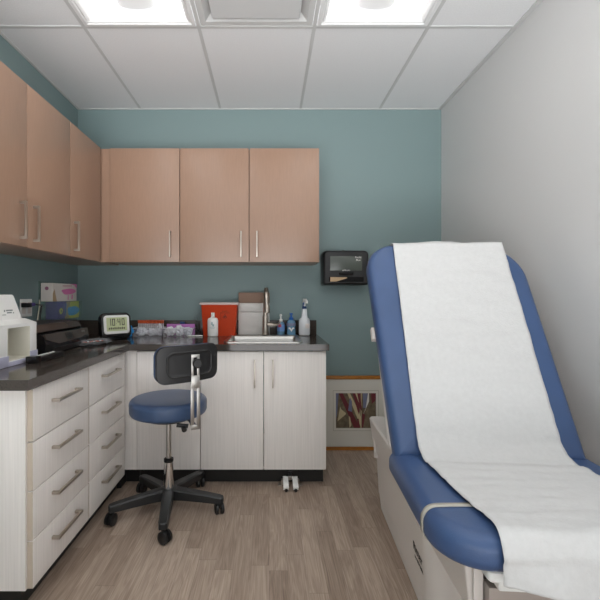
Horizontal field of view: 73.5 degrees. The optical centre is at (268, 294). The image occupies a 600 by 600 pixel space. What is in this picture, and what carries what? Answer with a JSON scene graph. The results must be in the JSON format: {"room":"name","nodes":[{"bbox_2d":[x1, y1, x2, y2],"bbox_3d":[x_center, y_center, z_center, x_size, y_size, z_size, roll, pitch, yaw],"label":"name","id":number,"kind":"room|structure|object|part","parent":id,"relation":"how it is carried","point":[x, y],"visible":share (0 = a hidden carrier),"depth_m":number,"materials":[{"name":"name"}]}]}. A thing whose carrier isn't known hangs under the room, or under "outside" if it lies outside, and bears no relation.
{"room":"examination room","nodes":[
{"label":"examination room","id":0,"kind":"room"},
{"bbox_2d":[0,35,77,319],"bbox_3d":[-1.514,-0.185,1.206,0.100,2.720,3.913,0,0,0],"label":"wall","id":1,"kind":"structure","parent":0,"point":[20,277],"depth_m":2.48,"materials":[{"name":"teal paint"}]},
{"bbox_2d":[20,299,31,316],"bbox_3d":[-1.459,0.077,2.405,0.007,0.105,0.115,0,0,0],"label":"wall outlet","id":2,"kind":"object","parent":1,"relation":"attached to","point":[24,311],"visible":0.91,"depth_m":2.39,"materials":[{"name":"white plastic"}]},
{"bbox_2d":[22,302,25,313],"bbox_3d":[-1.456,0.077,2.377,0.001,0.068,0.034,0,0,0],"label":"socket","id":3,"kind":"object","parent":2,"relation":"attached to","point":[23,308],"depth_m":2.38,"materials":[{"name":"white plastic"}]},
{"bbox_2d":[21,303,42,319],"bbox_3d":[-1.431,0.166,2.440,0.050,0.242,0.188,0,0,0],"label":"plug","id":4,"kind":"object","parent":1,"relation":"attached to","point":[22,304],"visible":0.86,"depth_m":2.37,"materials":[{"name":"black plastic"}]},
{"bbox_2d":[0,61,69,255],"bbox_3d":[-1.288,-0.614,1.898,0.346,0.777,0.828,0,0,0],"label":"upper cabinet","id":5,"kind":"object","parent":1,"relation":"attached to","point":[34,135],"visible":1,"depth_m":1.94,"materials":[{"name":"brown wood"}]},
{"bbox_3d":[-1.158,-0.614,1.691,0.020,0.776,0.411,0,0,0],"label":"door","id":6,"kind":"part","parent":5,"relation":"part of","materials":[{"name":"brown wood"}]},
{"bbox_3d":[-1.132,-0.347,1.845,0.033,0.175,0.013,0,0,0],"label":"handle","id":7,"kind":"part","parent":5,"relation":"part of","materials":[{"name":"silver metal"}]},
{"bbox_3d":[-1.132,-0.347,1.951,0.033,0.175,0.013,0,0,0],"label":"handle","id":8,"kind":"part","parent":5,"relation":"part of","materials":[{"name":"silver metal"}]},
{"bbox_3d":[-1.158,-0.614,2.105,0.020,0.776,0.411,0,0,0],"label":"door","id":9,"kind":"part","parent":5,"relation":"part of","materials":[{"name":"brown wood"}]},
{"bbox_2d":[19,122,99,261],"bbox_3d":[-1.288,-0.614,2.528,0.346,0.777,0.428,0,0,0],"label":"upper cabinet","id":10,"kind":"object","parent":1,"relation":"attached to","point":[84,153],"visible":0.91,"depth_m":2.48,"materials":[{"name":"brown wood"}]},
{"bbox_3d":[-1.132,-0.347,2.358,0.033,0.175,0.013,0,0,0],"label":"handle","id":11,"kind":"part","parent":10,"relation":"part of","materials":[{"name":"silver metal"}]},
{"bbox_3d":[-1.158,-0.614,2.519,0.020,0.776,0.408,0,0,0],"label":"door","id":12,"kind":"part","parent":10,"relation":"part of","materials":[{"name":"brown wood"}]},
{"bbox_3d":[-1.410,0.038,2.717,0.105,0.250,0.365,0,0,0],"label":"holder","id":13,"kind":"object","parent":1,"relation":"attached to","visible":0},
{"bbox_2d":[46,301,78,319],"bbox_3d":[-1.413,0.102,2.749,0.077,0.115,0.298,0,0,0],"label":"glove box","id":14,"kind":"object","parent":13,"relation":"in","point":[59,309],"visible":0.98,"depth_m":2.67,"materials":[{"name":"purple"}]},
{"bbox_2d":[41,283,76,301],"bbox_3d":[-1.413,-0.018,2.702,0.077,0.118,0.316,0,0,0],"label":"glove box","id":15,"kind":"object","parent":14,"relation":"on","point":[50,292],"visible":1,"depth_m":2.60,"materials":[{"name":"white cardboard"}]},
{"bbox_2d":[53,289,56,301],"bbox_3d":[-1.375,0.002,2.570,0.001,0.079,0.050,0,0,0],"label":"print","id":16,"kind":"object","parent":15,"relation":"attached to","point":[54,290],"depth_m":2.56,"materials":[{"name":"beige paper"}]},
{"bbox_2d":[62,289,75,294],"bbox_3d":[-1.375,-0.024,2.750,0.001,0.041,0.198,0,0,0],"label":"print","id":17,"kind":"object","parent":15,"relation":"attached to","point":[64,291],"depth_m":2.75,"materials":[{"name":"pink paper"}]},
{"bbox_2d":[65,301,69,318],"bbox_3d":[-1.375,0.102,2.729,0.001,0.115,0.065,0,0,0],"label":"print","id":18,"kind":"object","parent":14,"relation":"attached to","point":[67,303],"depth_m":2.73,"materials":[{"name":"beige"}]},
{"bbox_2d":[68,306,78,314],"bbox_3d":[-1.375,0.110,2.814,0.001,0.063,0.168,0,0,0],"label":"print","id":19,"kind":"object","parent":14,"relation":"attached to","point":[72,310],"depth_m":2.81,"materials":[{"name":"blue paper"}]},
{"bbox_2d":[69,301,78,317],"bbox_3d":[-1.375,0.102,2.820,0.001,0.115,0.146,0,0,0],"label":"print","id":20,"kind":"object","parent":14,"relation":"attached to","point":[73,305],"depth_m":2.81,"materials":[{"name":"yellow paper"}]},
{"bbox_2d":[28,450,417,599],"bbox_3d":[-0.072,1.205,1.206,2.983,0.060,3.913,0,0,0],"label":"floor","id":21,"kind":"structure","parent":0,"point":[329,539],"depth_m":1.84,"materials":[{"name":"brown wood"}]},
{"bbox_2d":[0,367,88,599],"bbox_3d":[-1.151,0.758,1.708,0.618,0.834,0.471,0,0,0],"label":"base cabinet","id":22,"kind":"object","parent":21,"relation":"on","point":[44,429],"visible":0.98,"depth_m":1.52,"materials":[{"name":"laminate"}]},
{"bbox_3d":[-0.885,0.447,1.712,0.020,0.194,0.458,0,0,0],"label":"drawer","id":23,"kind":"part","parent":22,"relation":"part of","materials":[{"name":"laminate"}]},
{"bbox_3d":[-0.885,0.637,1.712,0.020,0.179,0.458,0,0,0],"label":"drawer","id":24,"kind":"part","parent":22,"relation":"part of","materials":[{"name":"laminate"}]},
{"bbox_3d":[-0.885,0.821,1.712,0.020,0.180,0.458,0,0,0],"label":"drawer","id":25,"kind":"part","parent":22,"relation":"part of","materials":[{"name":"laminate"}]},
{"bbox_3d":[-0.885,1.002,1.712,0.020,0.174,0.458,0,0,0],"label":"drawer","id":26,"kind":"part","parent":22,"relation":"part of","materials":[{"name":"laminate"}]},
{"bbox_3d":[-0.859,0.424,1.712,0.033,0.011,0.205,0,0,0],"label":"handle","id":27,"kind":"part","parent":22,"relation":"part of","materials":[{"name":"silver metal"}]},
{"bbox_3d":[-0.859,0.615,1.712,0.033,0.011,0.205,0,0,0],"label":"handle","id":28,"kind":"part","parent":22,"relation":"part of","materials":[{"name":"silver metal"}]},
{"bbox_3d":[-0.859,0.798,1.712,0.033,0.011,0.205,0,0,0],"label":"handle","id":29,"kind":"part","parent":22,"relation":"part of","materials":[{"name":"silver metal"}]},
{"bbox_3d":[-0.859,0.979,1.712,0.033,0.011,0.205,0,0,0],"label":"handle","id":30,"kind":"part","parent":22,"relation":"part of","materials":[{"name":"silver metal"}]},
{"bbox_2d":[77,353,124,536],"bbox_3d":[-1.151,0.758,2.187,0.618,0.834,0.483,0,0,0],"label":"base cabinet","id":31,"kind":"object","parent":21,"relation":"on","point":[106,407],"visible":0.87,"depth_m":2.14,"materials":[{"name":"laminate"}]},
{"bbox_3d":[-0.885,0.637,2.187,0.020,0.179,0.478,0,0,0],"label":"drawer","id":32,"kind":"part","parent":31,"relation":"part of","materials":[{"name":"laminate"}]},
{"bbox_3d":[-0.885,0.447,2.187,0.020,0.194,0.478,0,0,0],"label":"drawer","id":33,"kind":"part","parent":31,"relation":"part of","materials":[{"name":"laminate"}]},
{"bbox_3d":[-0.885,0.821,2.187,0.020,0.180,0.478,0,0,0],"label":"drawer","id":34,"kind":"part","parent":31,"relation":"part of","materials":[{"name":"laminate"}]},
{"bbox_3d":[-0.885,1.002,2.187,0.020,0.174,0.478,0,0,0],"label":"drawer","id":35,"kind":"part","parent":31,"relation":"part of","materials":[{"name":"laminate"}]},
{"bbox_3d":[-0.859,0.424,2.192,0.033,0.011,0.205,0,0,0],"label":"handle","id":36,"kind":"part","parent":31,"relation":"part of","materials":[{"name":"silver metal"}]},
{"bbox_3d":[-0.859,0.615,2.192,0.033,0.011,0.205,0,0,0],"label":"handle","id":37,"kind":"part","parent":31,"relation":"part of","materials":[{"name":"silver metal"}]},
{"bbox_3d":[-0.859,0.798,2.192,0.033,0.011,0.205,0,0,0],"label":"handle","id":38,"kind":"part","parent":31,"relation":"part of","materials":[{"name":"silver metal"}]},
{"bbox_3d":[-0.859,0.979,2.192,0.033,0.011,0.205,0,0,0],"label":"handle","id":39,"kind":"part","parent":31,"relation":"part of","materials":[{"name":"silver metal"}]},
{"bbox_2d":[116,470,139,487],"bbox_3d":[-0.871,1.126,2.486,0.114,0.098,0.108,0,0,0],"label":"strip","id":40,"kind":"object","parent":21,"relation":"on","point":[130,475],"visible":0.41,"depth_m":2.52,"materials":[{"name":"black plastic"}]},
{"bbox_2d":[124,351,202,480],"bbox_3d":[-0.656,0.758,2.741,0.473,0.834,0.636,0,0,0],"label":"base cabinet","id":41,"kind":"object","parent":21,"relation":"on","point":[151,438],"depth_m":2.46,"materials":[{"name":"laminate"}]},
{"bbox_3d":[-0.854,0.708,2.470,0.079,0.734,0.016,0,0,0],"label":"filler panel","id":42,"kind":"part","parent":41,"relation":"part of","materials":[{"name":"white wood"}]},
{"bbox_2d":[104,343,224,545],"bbox_3d":[-0.537,0.710,2.175,0.599,0.928,0.626,0,0,0],"label":"stool","id":43,"kind":"object","parent":21,"relation":"on","point":[193,363],"visible":1,"depth_m":2.04,"materials":[{"name":"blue plastic"}]},
{"bbox_3d":[-0.698,1.079,2.108,0.277,0.061,0.060,0,0,-27],"label":"leg","id":44,"kind":"part","parent":43,"relation":"part of","materials":[{"name":"black plastic"}]},
{"bbox_3d":[-0.667,1.079,2.304,0.277,0.061,0.060,0,0,45],"label":"leg","id":45,"kind":"part","parent":43,"relation":"part of","materials":[{"name":"black plastic"}]},
{"bbox_3d":[-0.522,1.079,2.019,0.060,0.061,0.277,0,0,-9],"label":"leg","id":46,"kind":"part","parent":43,"relation":"part of","materials":[{"name":"black plastic"}]},
{"bbox_3d":[-0.548,0.599,2.185,0.414,0.089,0.414,0,0,0],"label":"seat","id":47,"kind":"part","parent":43,"relation":"part of","materials":[{"name":"blue leather"}]},
{"bbox_3d":[-0.440,0.663,2.031,0.060,0.030,0.022,0,0,-7],"label":"lever","id":48,"kind":"part","parent":43,"relation":"part of","materials":[{"name":"black plastic"}]},
{"bbox_3d":[-0.425,0.670,2.002,0.026,0.030,0.027,0,0,-22],"label":"knob","id":49,"kind":"part","parent":43,"relation":"part of","materials":[{"name":"black plastic"}]},
{"bbox_3d":[-0.471,1.079,2.335,0.060,0.061,0.277,0,0,27],"label":"leg","id":50,"kind":"part","parent":43,"relation":"part of","materials":[{"name":"black plastic"}]},
{"bbox_3d":[-0.361,0.475,1.963,0.047,0.369,0.009,0,0,-22],"label":"post","id":51,"kind":"part","parent":43,"relation":"part of","materials":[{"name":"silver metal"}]},
{"bbox_3d":[-0.349,0.333,1.950,0.047,0.047,0.029,0,0,-22],"label":"knob","id":52,"kind":"part","parent":43,"relation":"part of","materials":[{"name":"black plastic"}]},
{"bbox_3d":[-0.382,1.079,2.159,0.277,0.061,0.060,0,0,9],"label":"leg","id":53,"kind":"part","parent":43,"relation":"part of","materials":[{"name":"black plastic"}]},
{"bbox_2d":[201,351,325,481],"bbox_3d":[-0.033,0.758,2.741,0.770,0.834,0.636,0,0,0],"label":"base cabinet","id":54,"kind":"object","parent":21,"relation":"on","point":[235,447],"visible":0.96,"depth_m":2.46,"materials":[{"name":"laminate"}]},
{"bbox_2d":[0,320,328,390],"bbox_3d":[-0.547,0.265,2.235,1.827,0.146,1.650,0,0,0],"label":"countertop","id":55,"kind":"structure","parent":54,"relation":"on","point":[23,376],"depth_m":2.43,"materials":[{"name":"black stone"}]},
{"bbox_2d":[0,295,37,368],"bbox_3d":[-1.234,0.149,1.659,0.305,0.301,0.428,0,0,0],"label":"lab analyzer","id":56,"kind":"object","parent":55,"relation":"on","point":[18,335],"visible":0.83,"depth_m":1.79,"materials":[{"name":"white plastic"}]},
{"bbox_2d":[26,351,63,363],"bbox_3d":[-1.035,0.284,1.863,0.048,0.030,0.235,0,0,2],"label":"remote control","id":57,"kind":"object","parent":55,"relation":"on","point":[54,354],"visible":1,"depth_m":1.81,"materials":[{"name":"black plastic"}]},
{"bbox_2d":[32,319,88,354],"bbox_3d":[-1.258,0.224,2.195,0.344,0.151,0.470,0,0,0],"label":"printer","id":58,"kind":"object","parent":55,"relation":"on","point":[52,335],"visible":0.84,"depth_m":2.15,"materials":[{"name":"black plastic"}]},
{"bbox_3d":[-1.282,0.171,2.195,0.285,0.045,0.469,0,0,0],"label":"scanner lid","id":59,"kind":"part","parent":58,"relation":"part of","materials":[{"name":"black plastic"}]},
{"bbox_3d":[-1.157,0.170,2.195,0.036,0.034,0.460,0,0,0],"label":"lid","id":60,"kind":"part","parent":58,"relation":"part of","materials":[{"name":"black plastic"}]},
{"bbox_3d":[-1.097,0.225,2.195,0.021,0.056,0.464,0,0,0],"label":"control panel","id":61,"kind":"part","parent":58,"relation":"part of","materials":[{"name":"black plastic"}]},
{"bbox_2d":[51,341,81,351],"bbox_3d":[-1.107,0.282,2.195,0.026,0.026,0.300,0,0,0],"label":"paper tray","id":62,"kind":"object","parent":58,"relation":"on","point":[62,346],"depth_m":2.15,"materials":[{"name":"black plastic"}]},
{"bbox_2d":[98,312,130,339],"bbox_3d":[-1.042,0.209,2.702,0.208,0.180,0.089,0,0,-43],"label":"digital clock","id":63,"kind":"object","parent":55,"relation":"on","point":[111,326],"visible":1,"depth_m":2.66,"materials":[{"name":"black plastic"}]},
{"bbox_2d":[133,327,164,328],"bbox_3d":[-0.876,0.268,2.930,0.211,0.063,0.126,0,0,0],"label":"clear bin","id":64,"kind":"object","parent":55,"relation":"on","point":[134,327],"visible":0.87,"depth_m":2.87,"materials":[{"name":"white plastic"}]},
{"bbox_2d":[136,327,146,335],"bbox_3d":[-0.927,0.265,2.914,0.088,0.063,0.057,0,0,0],"label":"packet","id":65,"kind":"object","parent":64,"relation":"in","point":[140,332],"visible":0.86,"depth_m":2.89,"materials":[{"name":"white plastic"}]},
{"bbox_2d":[147,329,157,335],"bbox_3d":[-0.851,0.269,2.913,0.085,0.054,0.056,0,0,0],"label":"packet","id":66,"kind":"object","parent":64,"relation":"in","point":[150,332],"visible":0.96,"depth_m":2.90,"materials":[{"name":"white"}]},
{"bbox_2d":[157,323,161,335],"bbox_3d":[-0.800,0.251,2.925,0.041,0.091,0.058,0,0,0],"label":"packet","id":67,"kind":"object","parent":64,"relation":"in","point":[159,331],"visible":0.91,"depth_m":2.91,"materials":[{"name":"white plastic"}]},
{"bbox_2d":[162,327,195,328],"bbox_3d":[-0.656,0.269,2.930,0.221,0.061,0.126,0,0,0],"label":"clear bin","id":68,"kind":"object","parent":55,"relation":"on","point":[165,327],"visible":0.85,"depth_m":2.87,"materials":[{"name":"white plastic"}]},
{"bbox_2d":[164,326,174,335],"bbox_3d":[-0.721,0.262,2.916,0.090,0.070,0.070,0,0,0],"label":"packet","id":69,"kind":"object","parent":68,"relation":"in","point":[168,332],"visible":0.91,"depth_m":2.89,"materials":[{"name":"white"}]},
{"bbox_2d":[174,325,183,335],"bbox_3d":[-0.656,0.256,2.921,0.072,0.081,0.071,0,0,-44],"label":"packet","id":70,"kind":"object","parent":68,"relation":"in","point":[179,332],"visible":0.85,"depth_m":2.90,"materials":[{"name":"white plastic"}]},
{"bbox_2d":[167,324,194,334],"bbox_3d":[-0.656,0.256,2.980,0.208,0.081,0.010,0,0,0],"label":"box","id":71,"kind":"object","parent":68,"relation":"in","point":[168,325],"visible":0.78,"depth_m":2.98,"materials":[{"name":"purple cardboard"}]},
{"bbox_2d":[183,327,192,334],"bbox_3d":[-0.591,0.263,2.915,0.072,0.065,0.068,0,0,0],"label":"packet","id":72,"kind":"object","parent":68,"relation":"in","point":[186,331],"visible":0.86,"depth_m":2.89,"materials":[{"name":"white"}]},
{"bbox_2d":[194,317,201,334],"bbox_3d":[-0.540,0.228,2.995,0.085,0.146,0.042,0,0,41],"label":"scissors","id":73,"kind":"object","parent":55,"relation":"on","point":[194,317],"visible":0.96,"depth_m":2.99,"materials":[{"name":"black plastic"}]},
{"bbox_2d":[208,313,217,336],"bbox_3d":[-0.405,0.213,2.884,0.077,0.173,0.048,0,0,0],"label":"squeeze bottle","id":74,"kind":"object","parent":55,"relation":"on","point":[212,321],"visible":1,"depth_m":2.87,"materials":[{"name":"white plastic"}]},
{"bbox_2d":[200,302,239,335],"bbox_3d":[-0.363,0.177,2.965,0.286,0.244,0.128,0,0,0],"label":"sharps container","id":75,"kind":"object","parent":55,"relation":"on","point":[226,313],"visible":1,"depth_m":2.91,"materials":[{"name":"red plastic"}]},
{"bbox_3d":[-0.363,0.063,2.965,0.286,0.016,0.128,0,0,0],"label":"lid","id":76,"kind":"part","parent":75,"relation":"part of","materials":[{"name":"grey plastic"}]},
{"bbox_2d":[238,293,269,334],"bbox_3d":[-0.112,0.141,3.011,0.234,0.318,0.048,0,0,0],"label":"paper towel dispenser","id":77,"kind":"object","parent":55,"relation":"on","point":[250,308],"visible":0.7,"depth_m":2.99,"materials":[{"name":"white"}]},
{"bbox_2d":[224,335,302,364],"bbox_3d":[-0.036,0.372,2.730,0.502,0.160,0.460,0,0,0],"label":"sink","id":78,"kind":"object","parent":55,"relation":"in","point":[232,338],"visible":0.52,"depth_m":2.89,"materials":[{"name":"silver metal"}]},
{"bbox_2d":[262,287,280,334],"bbox_3d":[-0.015,0.118,2.862,0.142,0.346,0.173,0,0,37],"label":"faucet","id":79,"kind":"object","parent":55,"relation":"on","point":[266,308],"visible":1,"depth_m":2.90,"materials":[{"name":"silver metal"}]},
{"bbox_3d":[-0.020,0.053,2.849,0.035,0.216,0.173,0,0,-3],"label":"spout","id":80,"kind":"part","parent":79,"relation":"part of","materials":[{"name":"silver metal"}]},
{"bbox_3d":[0.038,0.209,2.907,0.108,0.042,0.037,0,0,17],"label":"lever","id":81,"kind":"part","parent":79,"relation":"part of","materials":[{"name":"silver metal"}]},
{"bbox_2d":[277,314,284,334],"bbox_3d":[0.086,0.221,2.973,0.053,0.158,0.052,0,0,33],"label":"hand soap","id":82,"kind":"object","parent":55,"relation":"on","point":[281,327],"visible":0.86,"depth_m":2.96,"materials":[{"name":"blue plastic"}]},
{"bbox_2d":[287,313,295,334],"bbox_3d":[0.165,0.216,2.971,0.066,0.166,0.059,0,0,0],"label":"sanitizer bottle","id":83,"kind":"object","parent":55,"relation":"on","point":[291,324],"visible":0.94,"depth_m":2.96,"materials":[{"name":"blue plastic"}]},
{"bbox_2d":[299,299,309,335],"bbox_3d":[0.264,0.164,2.955,0.087,0.272,0.080,0,0,37],"label":"spray bottle","id":84,"kind":"object","parent":55,"relation":"on","point":[304,321],"visible":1,"depth_m":2.94,"materials":[{"name":"white plastic"}]},
{"bbox_3d":[-0.226,0.710,2.465,0.383,0.725,0.020,0,0,0],"label":"door","id":85,"kind":"part","parent":54,"relation":"part of","materials":[{"name":"laminate"}]},
{"bbox_2d":[278,470,301,491],"bbox_3d":[0.131,1.125,2.451,0.148,0.099,0.141,0,0,0],"label":"foot pedal","id":86,"kind":"object","parent":54,"relation":"attached to","point":[284,481],"visible":0.98,"depth_m":2.44,"materials":[{"name":"white plastic"}]},
{"bbox_3d":[0.160,0.710,2.465,0.380,0.725,0.020,0,0,0],"label":"door","id":87,"kind":"part","parent":54,"relation":"part of","materials":[{"name":"laminate"}]},
{"bbox_2d":[326,375,384,449],"bbox_3d":[0.660,0.894,3.040,0.585,0.560,0.020,0,-2,0],"label":"framed picture","id":88,"kind":"object","parent":21,"relation":"on","point":[351,400],"visible":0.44,"depth_m":3.04,"materials":[{"name":"brown wood"}]},
{"bbox_2d":[336,393,375,427],"bbox_3d":[0.660,0.877,3.037,0.304,0.262,0.009,0,0,0],"label":"print","id":89,"kind":"object","parent":88,"relation":"attached to","point":[353,410],"depth_m":3.04,"materials":[{"name":"multicoloured paper"}]},
{"bbox_2d":[366,246,599,599],"bbox_3d":[0.811,0.466,1.580,0.729,1.414,1.279,0,0,4],"label":"exam table","id":90,"kind":"object","parent":21,"relation":"on","point":[449,549],"visible":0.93,"depth_m":1.48,"materials":[{"name":"blue plastic"}]},
{"bbox_3d":[0.576,0.810,2.152,0.022,0.130,0.012,0,0,4],"label":"rail","id":91,"kind":"part","parent":90,"relation":"part of","materials":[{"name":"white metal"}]},
{"bbox_2d":[366,246,585,459],"bbox_3d":[0.809,0.192,1.708,0.710,0.865,0.546,0,0,4],"label":"backrest cushion","id":92,"kind":"object","parent":90,"relation":"on","point":[387,332],"depth_m":1.63,"materials":[{"name":"blue plastic"}]},
{"bbox_2d":[389,453,599,571],"bbox_3d":[0.789,0.628,1.216,0.712,0.100,0.550,0,0,4],"label":"seat cushion","id":93,"kind":"object","parent":90,"relation":"on","point":[458,530],"depth_m":1.07,"materials":[{"name":"blue leather"}]},
{"bbox_2d":[390,241,599,599],"bbox_3d":[0.810,0.226,1.458,0.566,0.972,1.120,0,0,4],"label":"paper","id":94,"kind":"object","parent":90,"relation":"on","point":[484,418],"visible":0.99,"depth_m":1.49,"materials":[{"name":"white paper"}]},
{"bbox_2d":[481,570,523,591],"bbox_3d":[0.755,0.707,1.002,0.432,0.057,0.101,0,0,0],"label":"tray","id":95,"kind":"object","parent":90,"relation":"on","point":[493,579],"depth_m":0.98,"materials":[{"name":"white plastic"}]},
{"bbox_3d":[0.782,0.788,1.022,0.440,0.083,0.034,0,0,4],"label":"drawer","id":96,"kind":"part","parent":90,"relation":"part of","materials":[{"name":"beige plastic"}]},
{"bbox_2d":[78,110,440,432],"bbox_3d":[-0.072,-0.185,3.113,2.783,2.720,0.100,0,0,0],"label":"wall","id":97,"kind":"structure","parent":0,"point":[380,170],"depth_m":3.06,"materials":[{"name":"teal paint"}]},
{"bbox_2d":[58,149,118,265],"bbox_3d":[-1.276,-0.613,2.901,0.370,0.776,0.318,0,0,0],"label":"cabinet filler","id":98,"kind":"object","parent":97,"relation":"attached to","point":[104,153],"visible":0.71,"depth_m":2.74,"materials":[{"name":"brown wood"}]},
{"bbox_2d":[110,148,188,265],"bbox_3d":[-0.850,-0.614,2.880,0.480,0.777,0.360,0,0,0],"label":"upper cabinet","id":99,"kind":"object","parent":97,"relation":"attached to","point":[144,182],"visible":1,"depth_m":2.73,"materials":[{"name":"brown wood"}]},
{"bbox_3d":[-0.672,-0.347,2.717,0.008,0.175,0.033,0,0,0],"label":"handle","id":100,"kind":"part","parent":99,"relation":"part of","materials":[{"name":"silver metal"}]},
{"bbox_2d":[77,320,315,333],"bbox_3d":[-0.550,0.246,2.235,1.821,0.108,1.650,0,0,0],"label":"backsplash","id":101,"kind":"structure","parent":97,"relation":"attached to","point":[92,325],"depth_m":3.04,"materials":[{"name":"black stone"}]},
{"bbox_2d":[180,148,318,265],"bbox_3d":[-0.132,-0.614,2.880,0.952,0.777,0.360,0,0,0],"label":"upper cabinet","id":102,"kind":"object","parent":97,"relation":"attached to","point":[239,206],"visible":1,"depth_m":2.73,"materials":[{"name":"brown wood"}]},
{"bbox_3d":[-0.372,-0.614,2.743,0.468,0.776,0.020,0,0,0],"label":"door","id":103,"kind":"part","parent":102,"relation":"part of","materials":[{"name":"brown wood"}]},
{"bbox_3d":[-0.190,-0.347,2.717,0.008,0.175,0.033,0,0,0],"label":"handle","id":104,"kind":"part","parent":102,"relation":"part of","materials":[{"name":"silver metal"}]},
{"bbox_3d":[-0.082,-0.347,2.717,0.008,0.175,0.033,0,0,0],"label":"handle","id":105,"kind":"part","parent":102,"relation":"part of","materials":[{"name":"silver metal"}]},
{"bbox_3d":[0.105,-0.614,2.743,0.474,0.776,0.020,0,0,0],"label":"door","id":106,"kind":"part","parent":102,"relation":"part of","materials":[{"name":"brown wood"}]},
{"bbox_2d":[321,250,367,285],"bbox_3d":[0.562,-0.205,2.983,0.338,0.267,0.156,0,0,0],"label":"dispenser","id":107,"kind":"object","parent":97,"relation":"attached to","point":[338,268],"visible":1,"depth_m":2.92,"materials":[{"name":"black plastic"}]},
{"bbox_2d":[0,0,536,107],"bbox_3d":[-0.072,-1.440,1.157,2.783,0.030,3.813,0,0,0],"label":"ceiling","id":108,"kind":"structure","parent":0,"point":[161,68],"depth_m":2.43,"materials":[{"name":"tile"}]},
{"bbox_2d":[68,0,195,26],"bbox_3d":[-0.677,-1.473,1.515,0.583,0.116,1.194,0,0,0],"label":"ceiling light","id":109,"kind":"object","parent":108,"relation":"attached to","point":[93,13],"visible":0.98,"depth_m":2.06,"materials":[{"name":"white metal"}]},
{"bbox_2d":[83,0,183,12],"bbox_3d":[-0.677,-1.478,1.515,0.483,0.055,1.094,0,0,0],"label":"diffuser","id":110,"kind":"object","parent":109,"relation":"attached to","point":[90,6],"depth_m":2.04,"materials":[{"name":"white plastic"}]},
{"bbox_3d":[-0.677,-1.478,2.062,0.483,0.055,0.001,0,0,0],"label":"plate","id":111,"kind":"part","parent":109,"relation":"part of","materials":[{"name":"white plastic"}]},
{"bbox_2d":[194,0,315,25],"bbox_3d":[-0.066,-1.438,1.820,0.588,0.055,0.584,0,0,0],"label":"ceiling vent","id":112,"kind":"object","parent":108,"relation":"in","point":[210,12],"visible":1,"depth_m":2.00,"materials":[{"name":"silver metal"}]},
{"bbox_3d":[-0.066,-1.415,1.820,0.448,0.011,0.444,0,0,0],"label":"plate","id":113,"kind":"part","parent":112,"relation":"part of","materials":[{"name":"grey metal"}]},
{"bbox_2d":[317,0,441,26],"bbox_3d":[0.543,-1.473,1.515,0.579,0.116,1.194,0,0,0],"label":"ceiling light","id":114,"kind":"object","parent":108,"relation":"attached to","point":[333,13],"visible":0.98,"depth_m":2.06,"materials":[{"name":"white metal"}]},
{"bbox_3d":[0.543,-1.478,2.062,0.479,0.055,0.001,0,0,0],"label":"plate","id":115,"kind":"part","parent":114,"relation":"part of","materials":[{"name":"white plastic"}]},
{"bbox_2d":[329,0,427,12],"bbox_3d":[0.543,-1.478,1.515,0.479,0.055,1.094,0,0,0],"label":"diffuser","id":116,"kind":"object","parent":114,"relation":"attached to","point":[335,6],"depth_m":2.04,"materials":[{"name":"white plastic"}]},
{"bbox_2d":[441,0,599,465],"bbox_3d":[1.369,-0.185,1.206,0.100,2.720,3.913,0,0,0],"label":"wall","id":117,"kind":"structure","parent":0,"point":[520,140],"depth_m":1.91,"materials":[{"name":"grey paint"}]},
{"bbox_2d":[0,0,542,109],"bbox_3d":[-0.072,-1.424,1.157,2.783,0.010,3.813,0,0,0],"label":"grid","id":118,"kind":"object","parent":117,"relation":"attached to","point":[199,27],"depth_m":2.16,"materials":[{"name":"silver metal"}]},
{"bbox_3d":[-1.044,0.278,2.387,0.090,0.044,0.240,0,0,35],"label":"wrapper","id":119,"kind":"object","parent":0,"visible":0},
{"bbox_2d":[81,340,106,345],"bbox_3d":[-1.045,0.285,2.385,0.045,0.022,0.155,0,0,35],"label":"remote","id":120,"kind":"object","parent":119,"relation":"in","point":[96,342],"visible":1,"depth_m":2.37,"materials":[{"name":"black plastic"}]}
]}

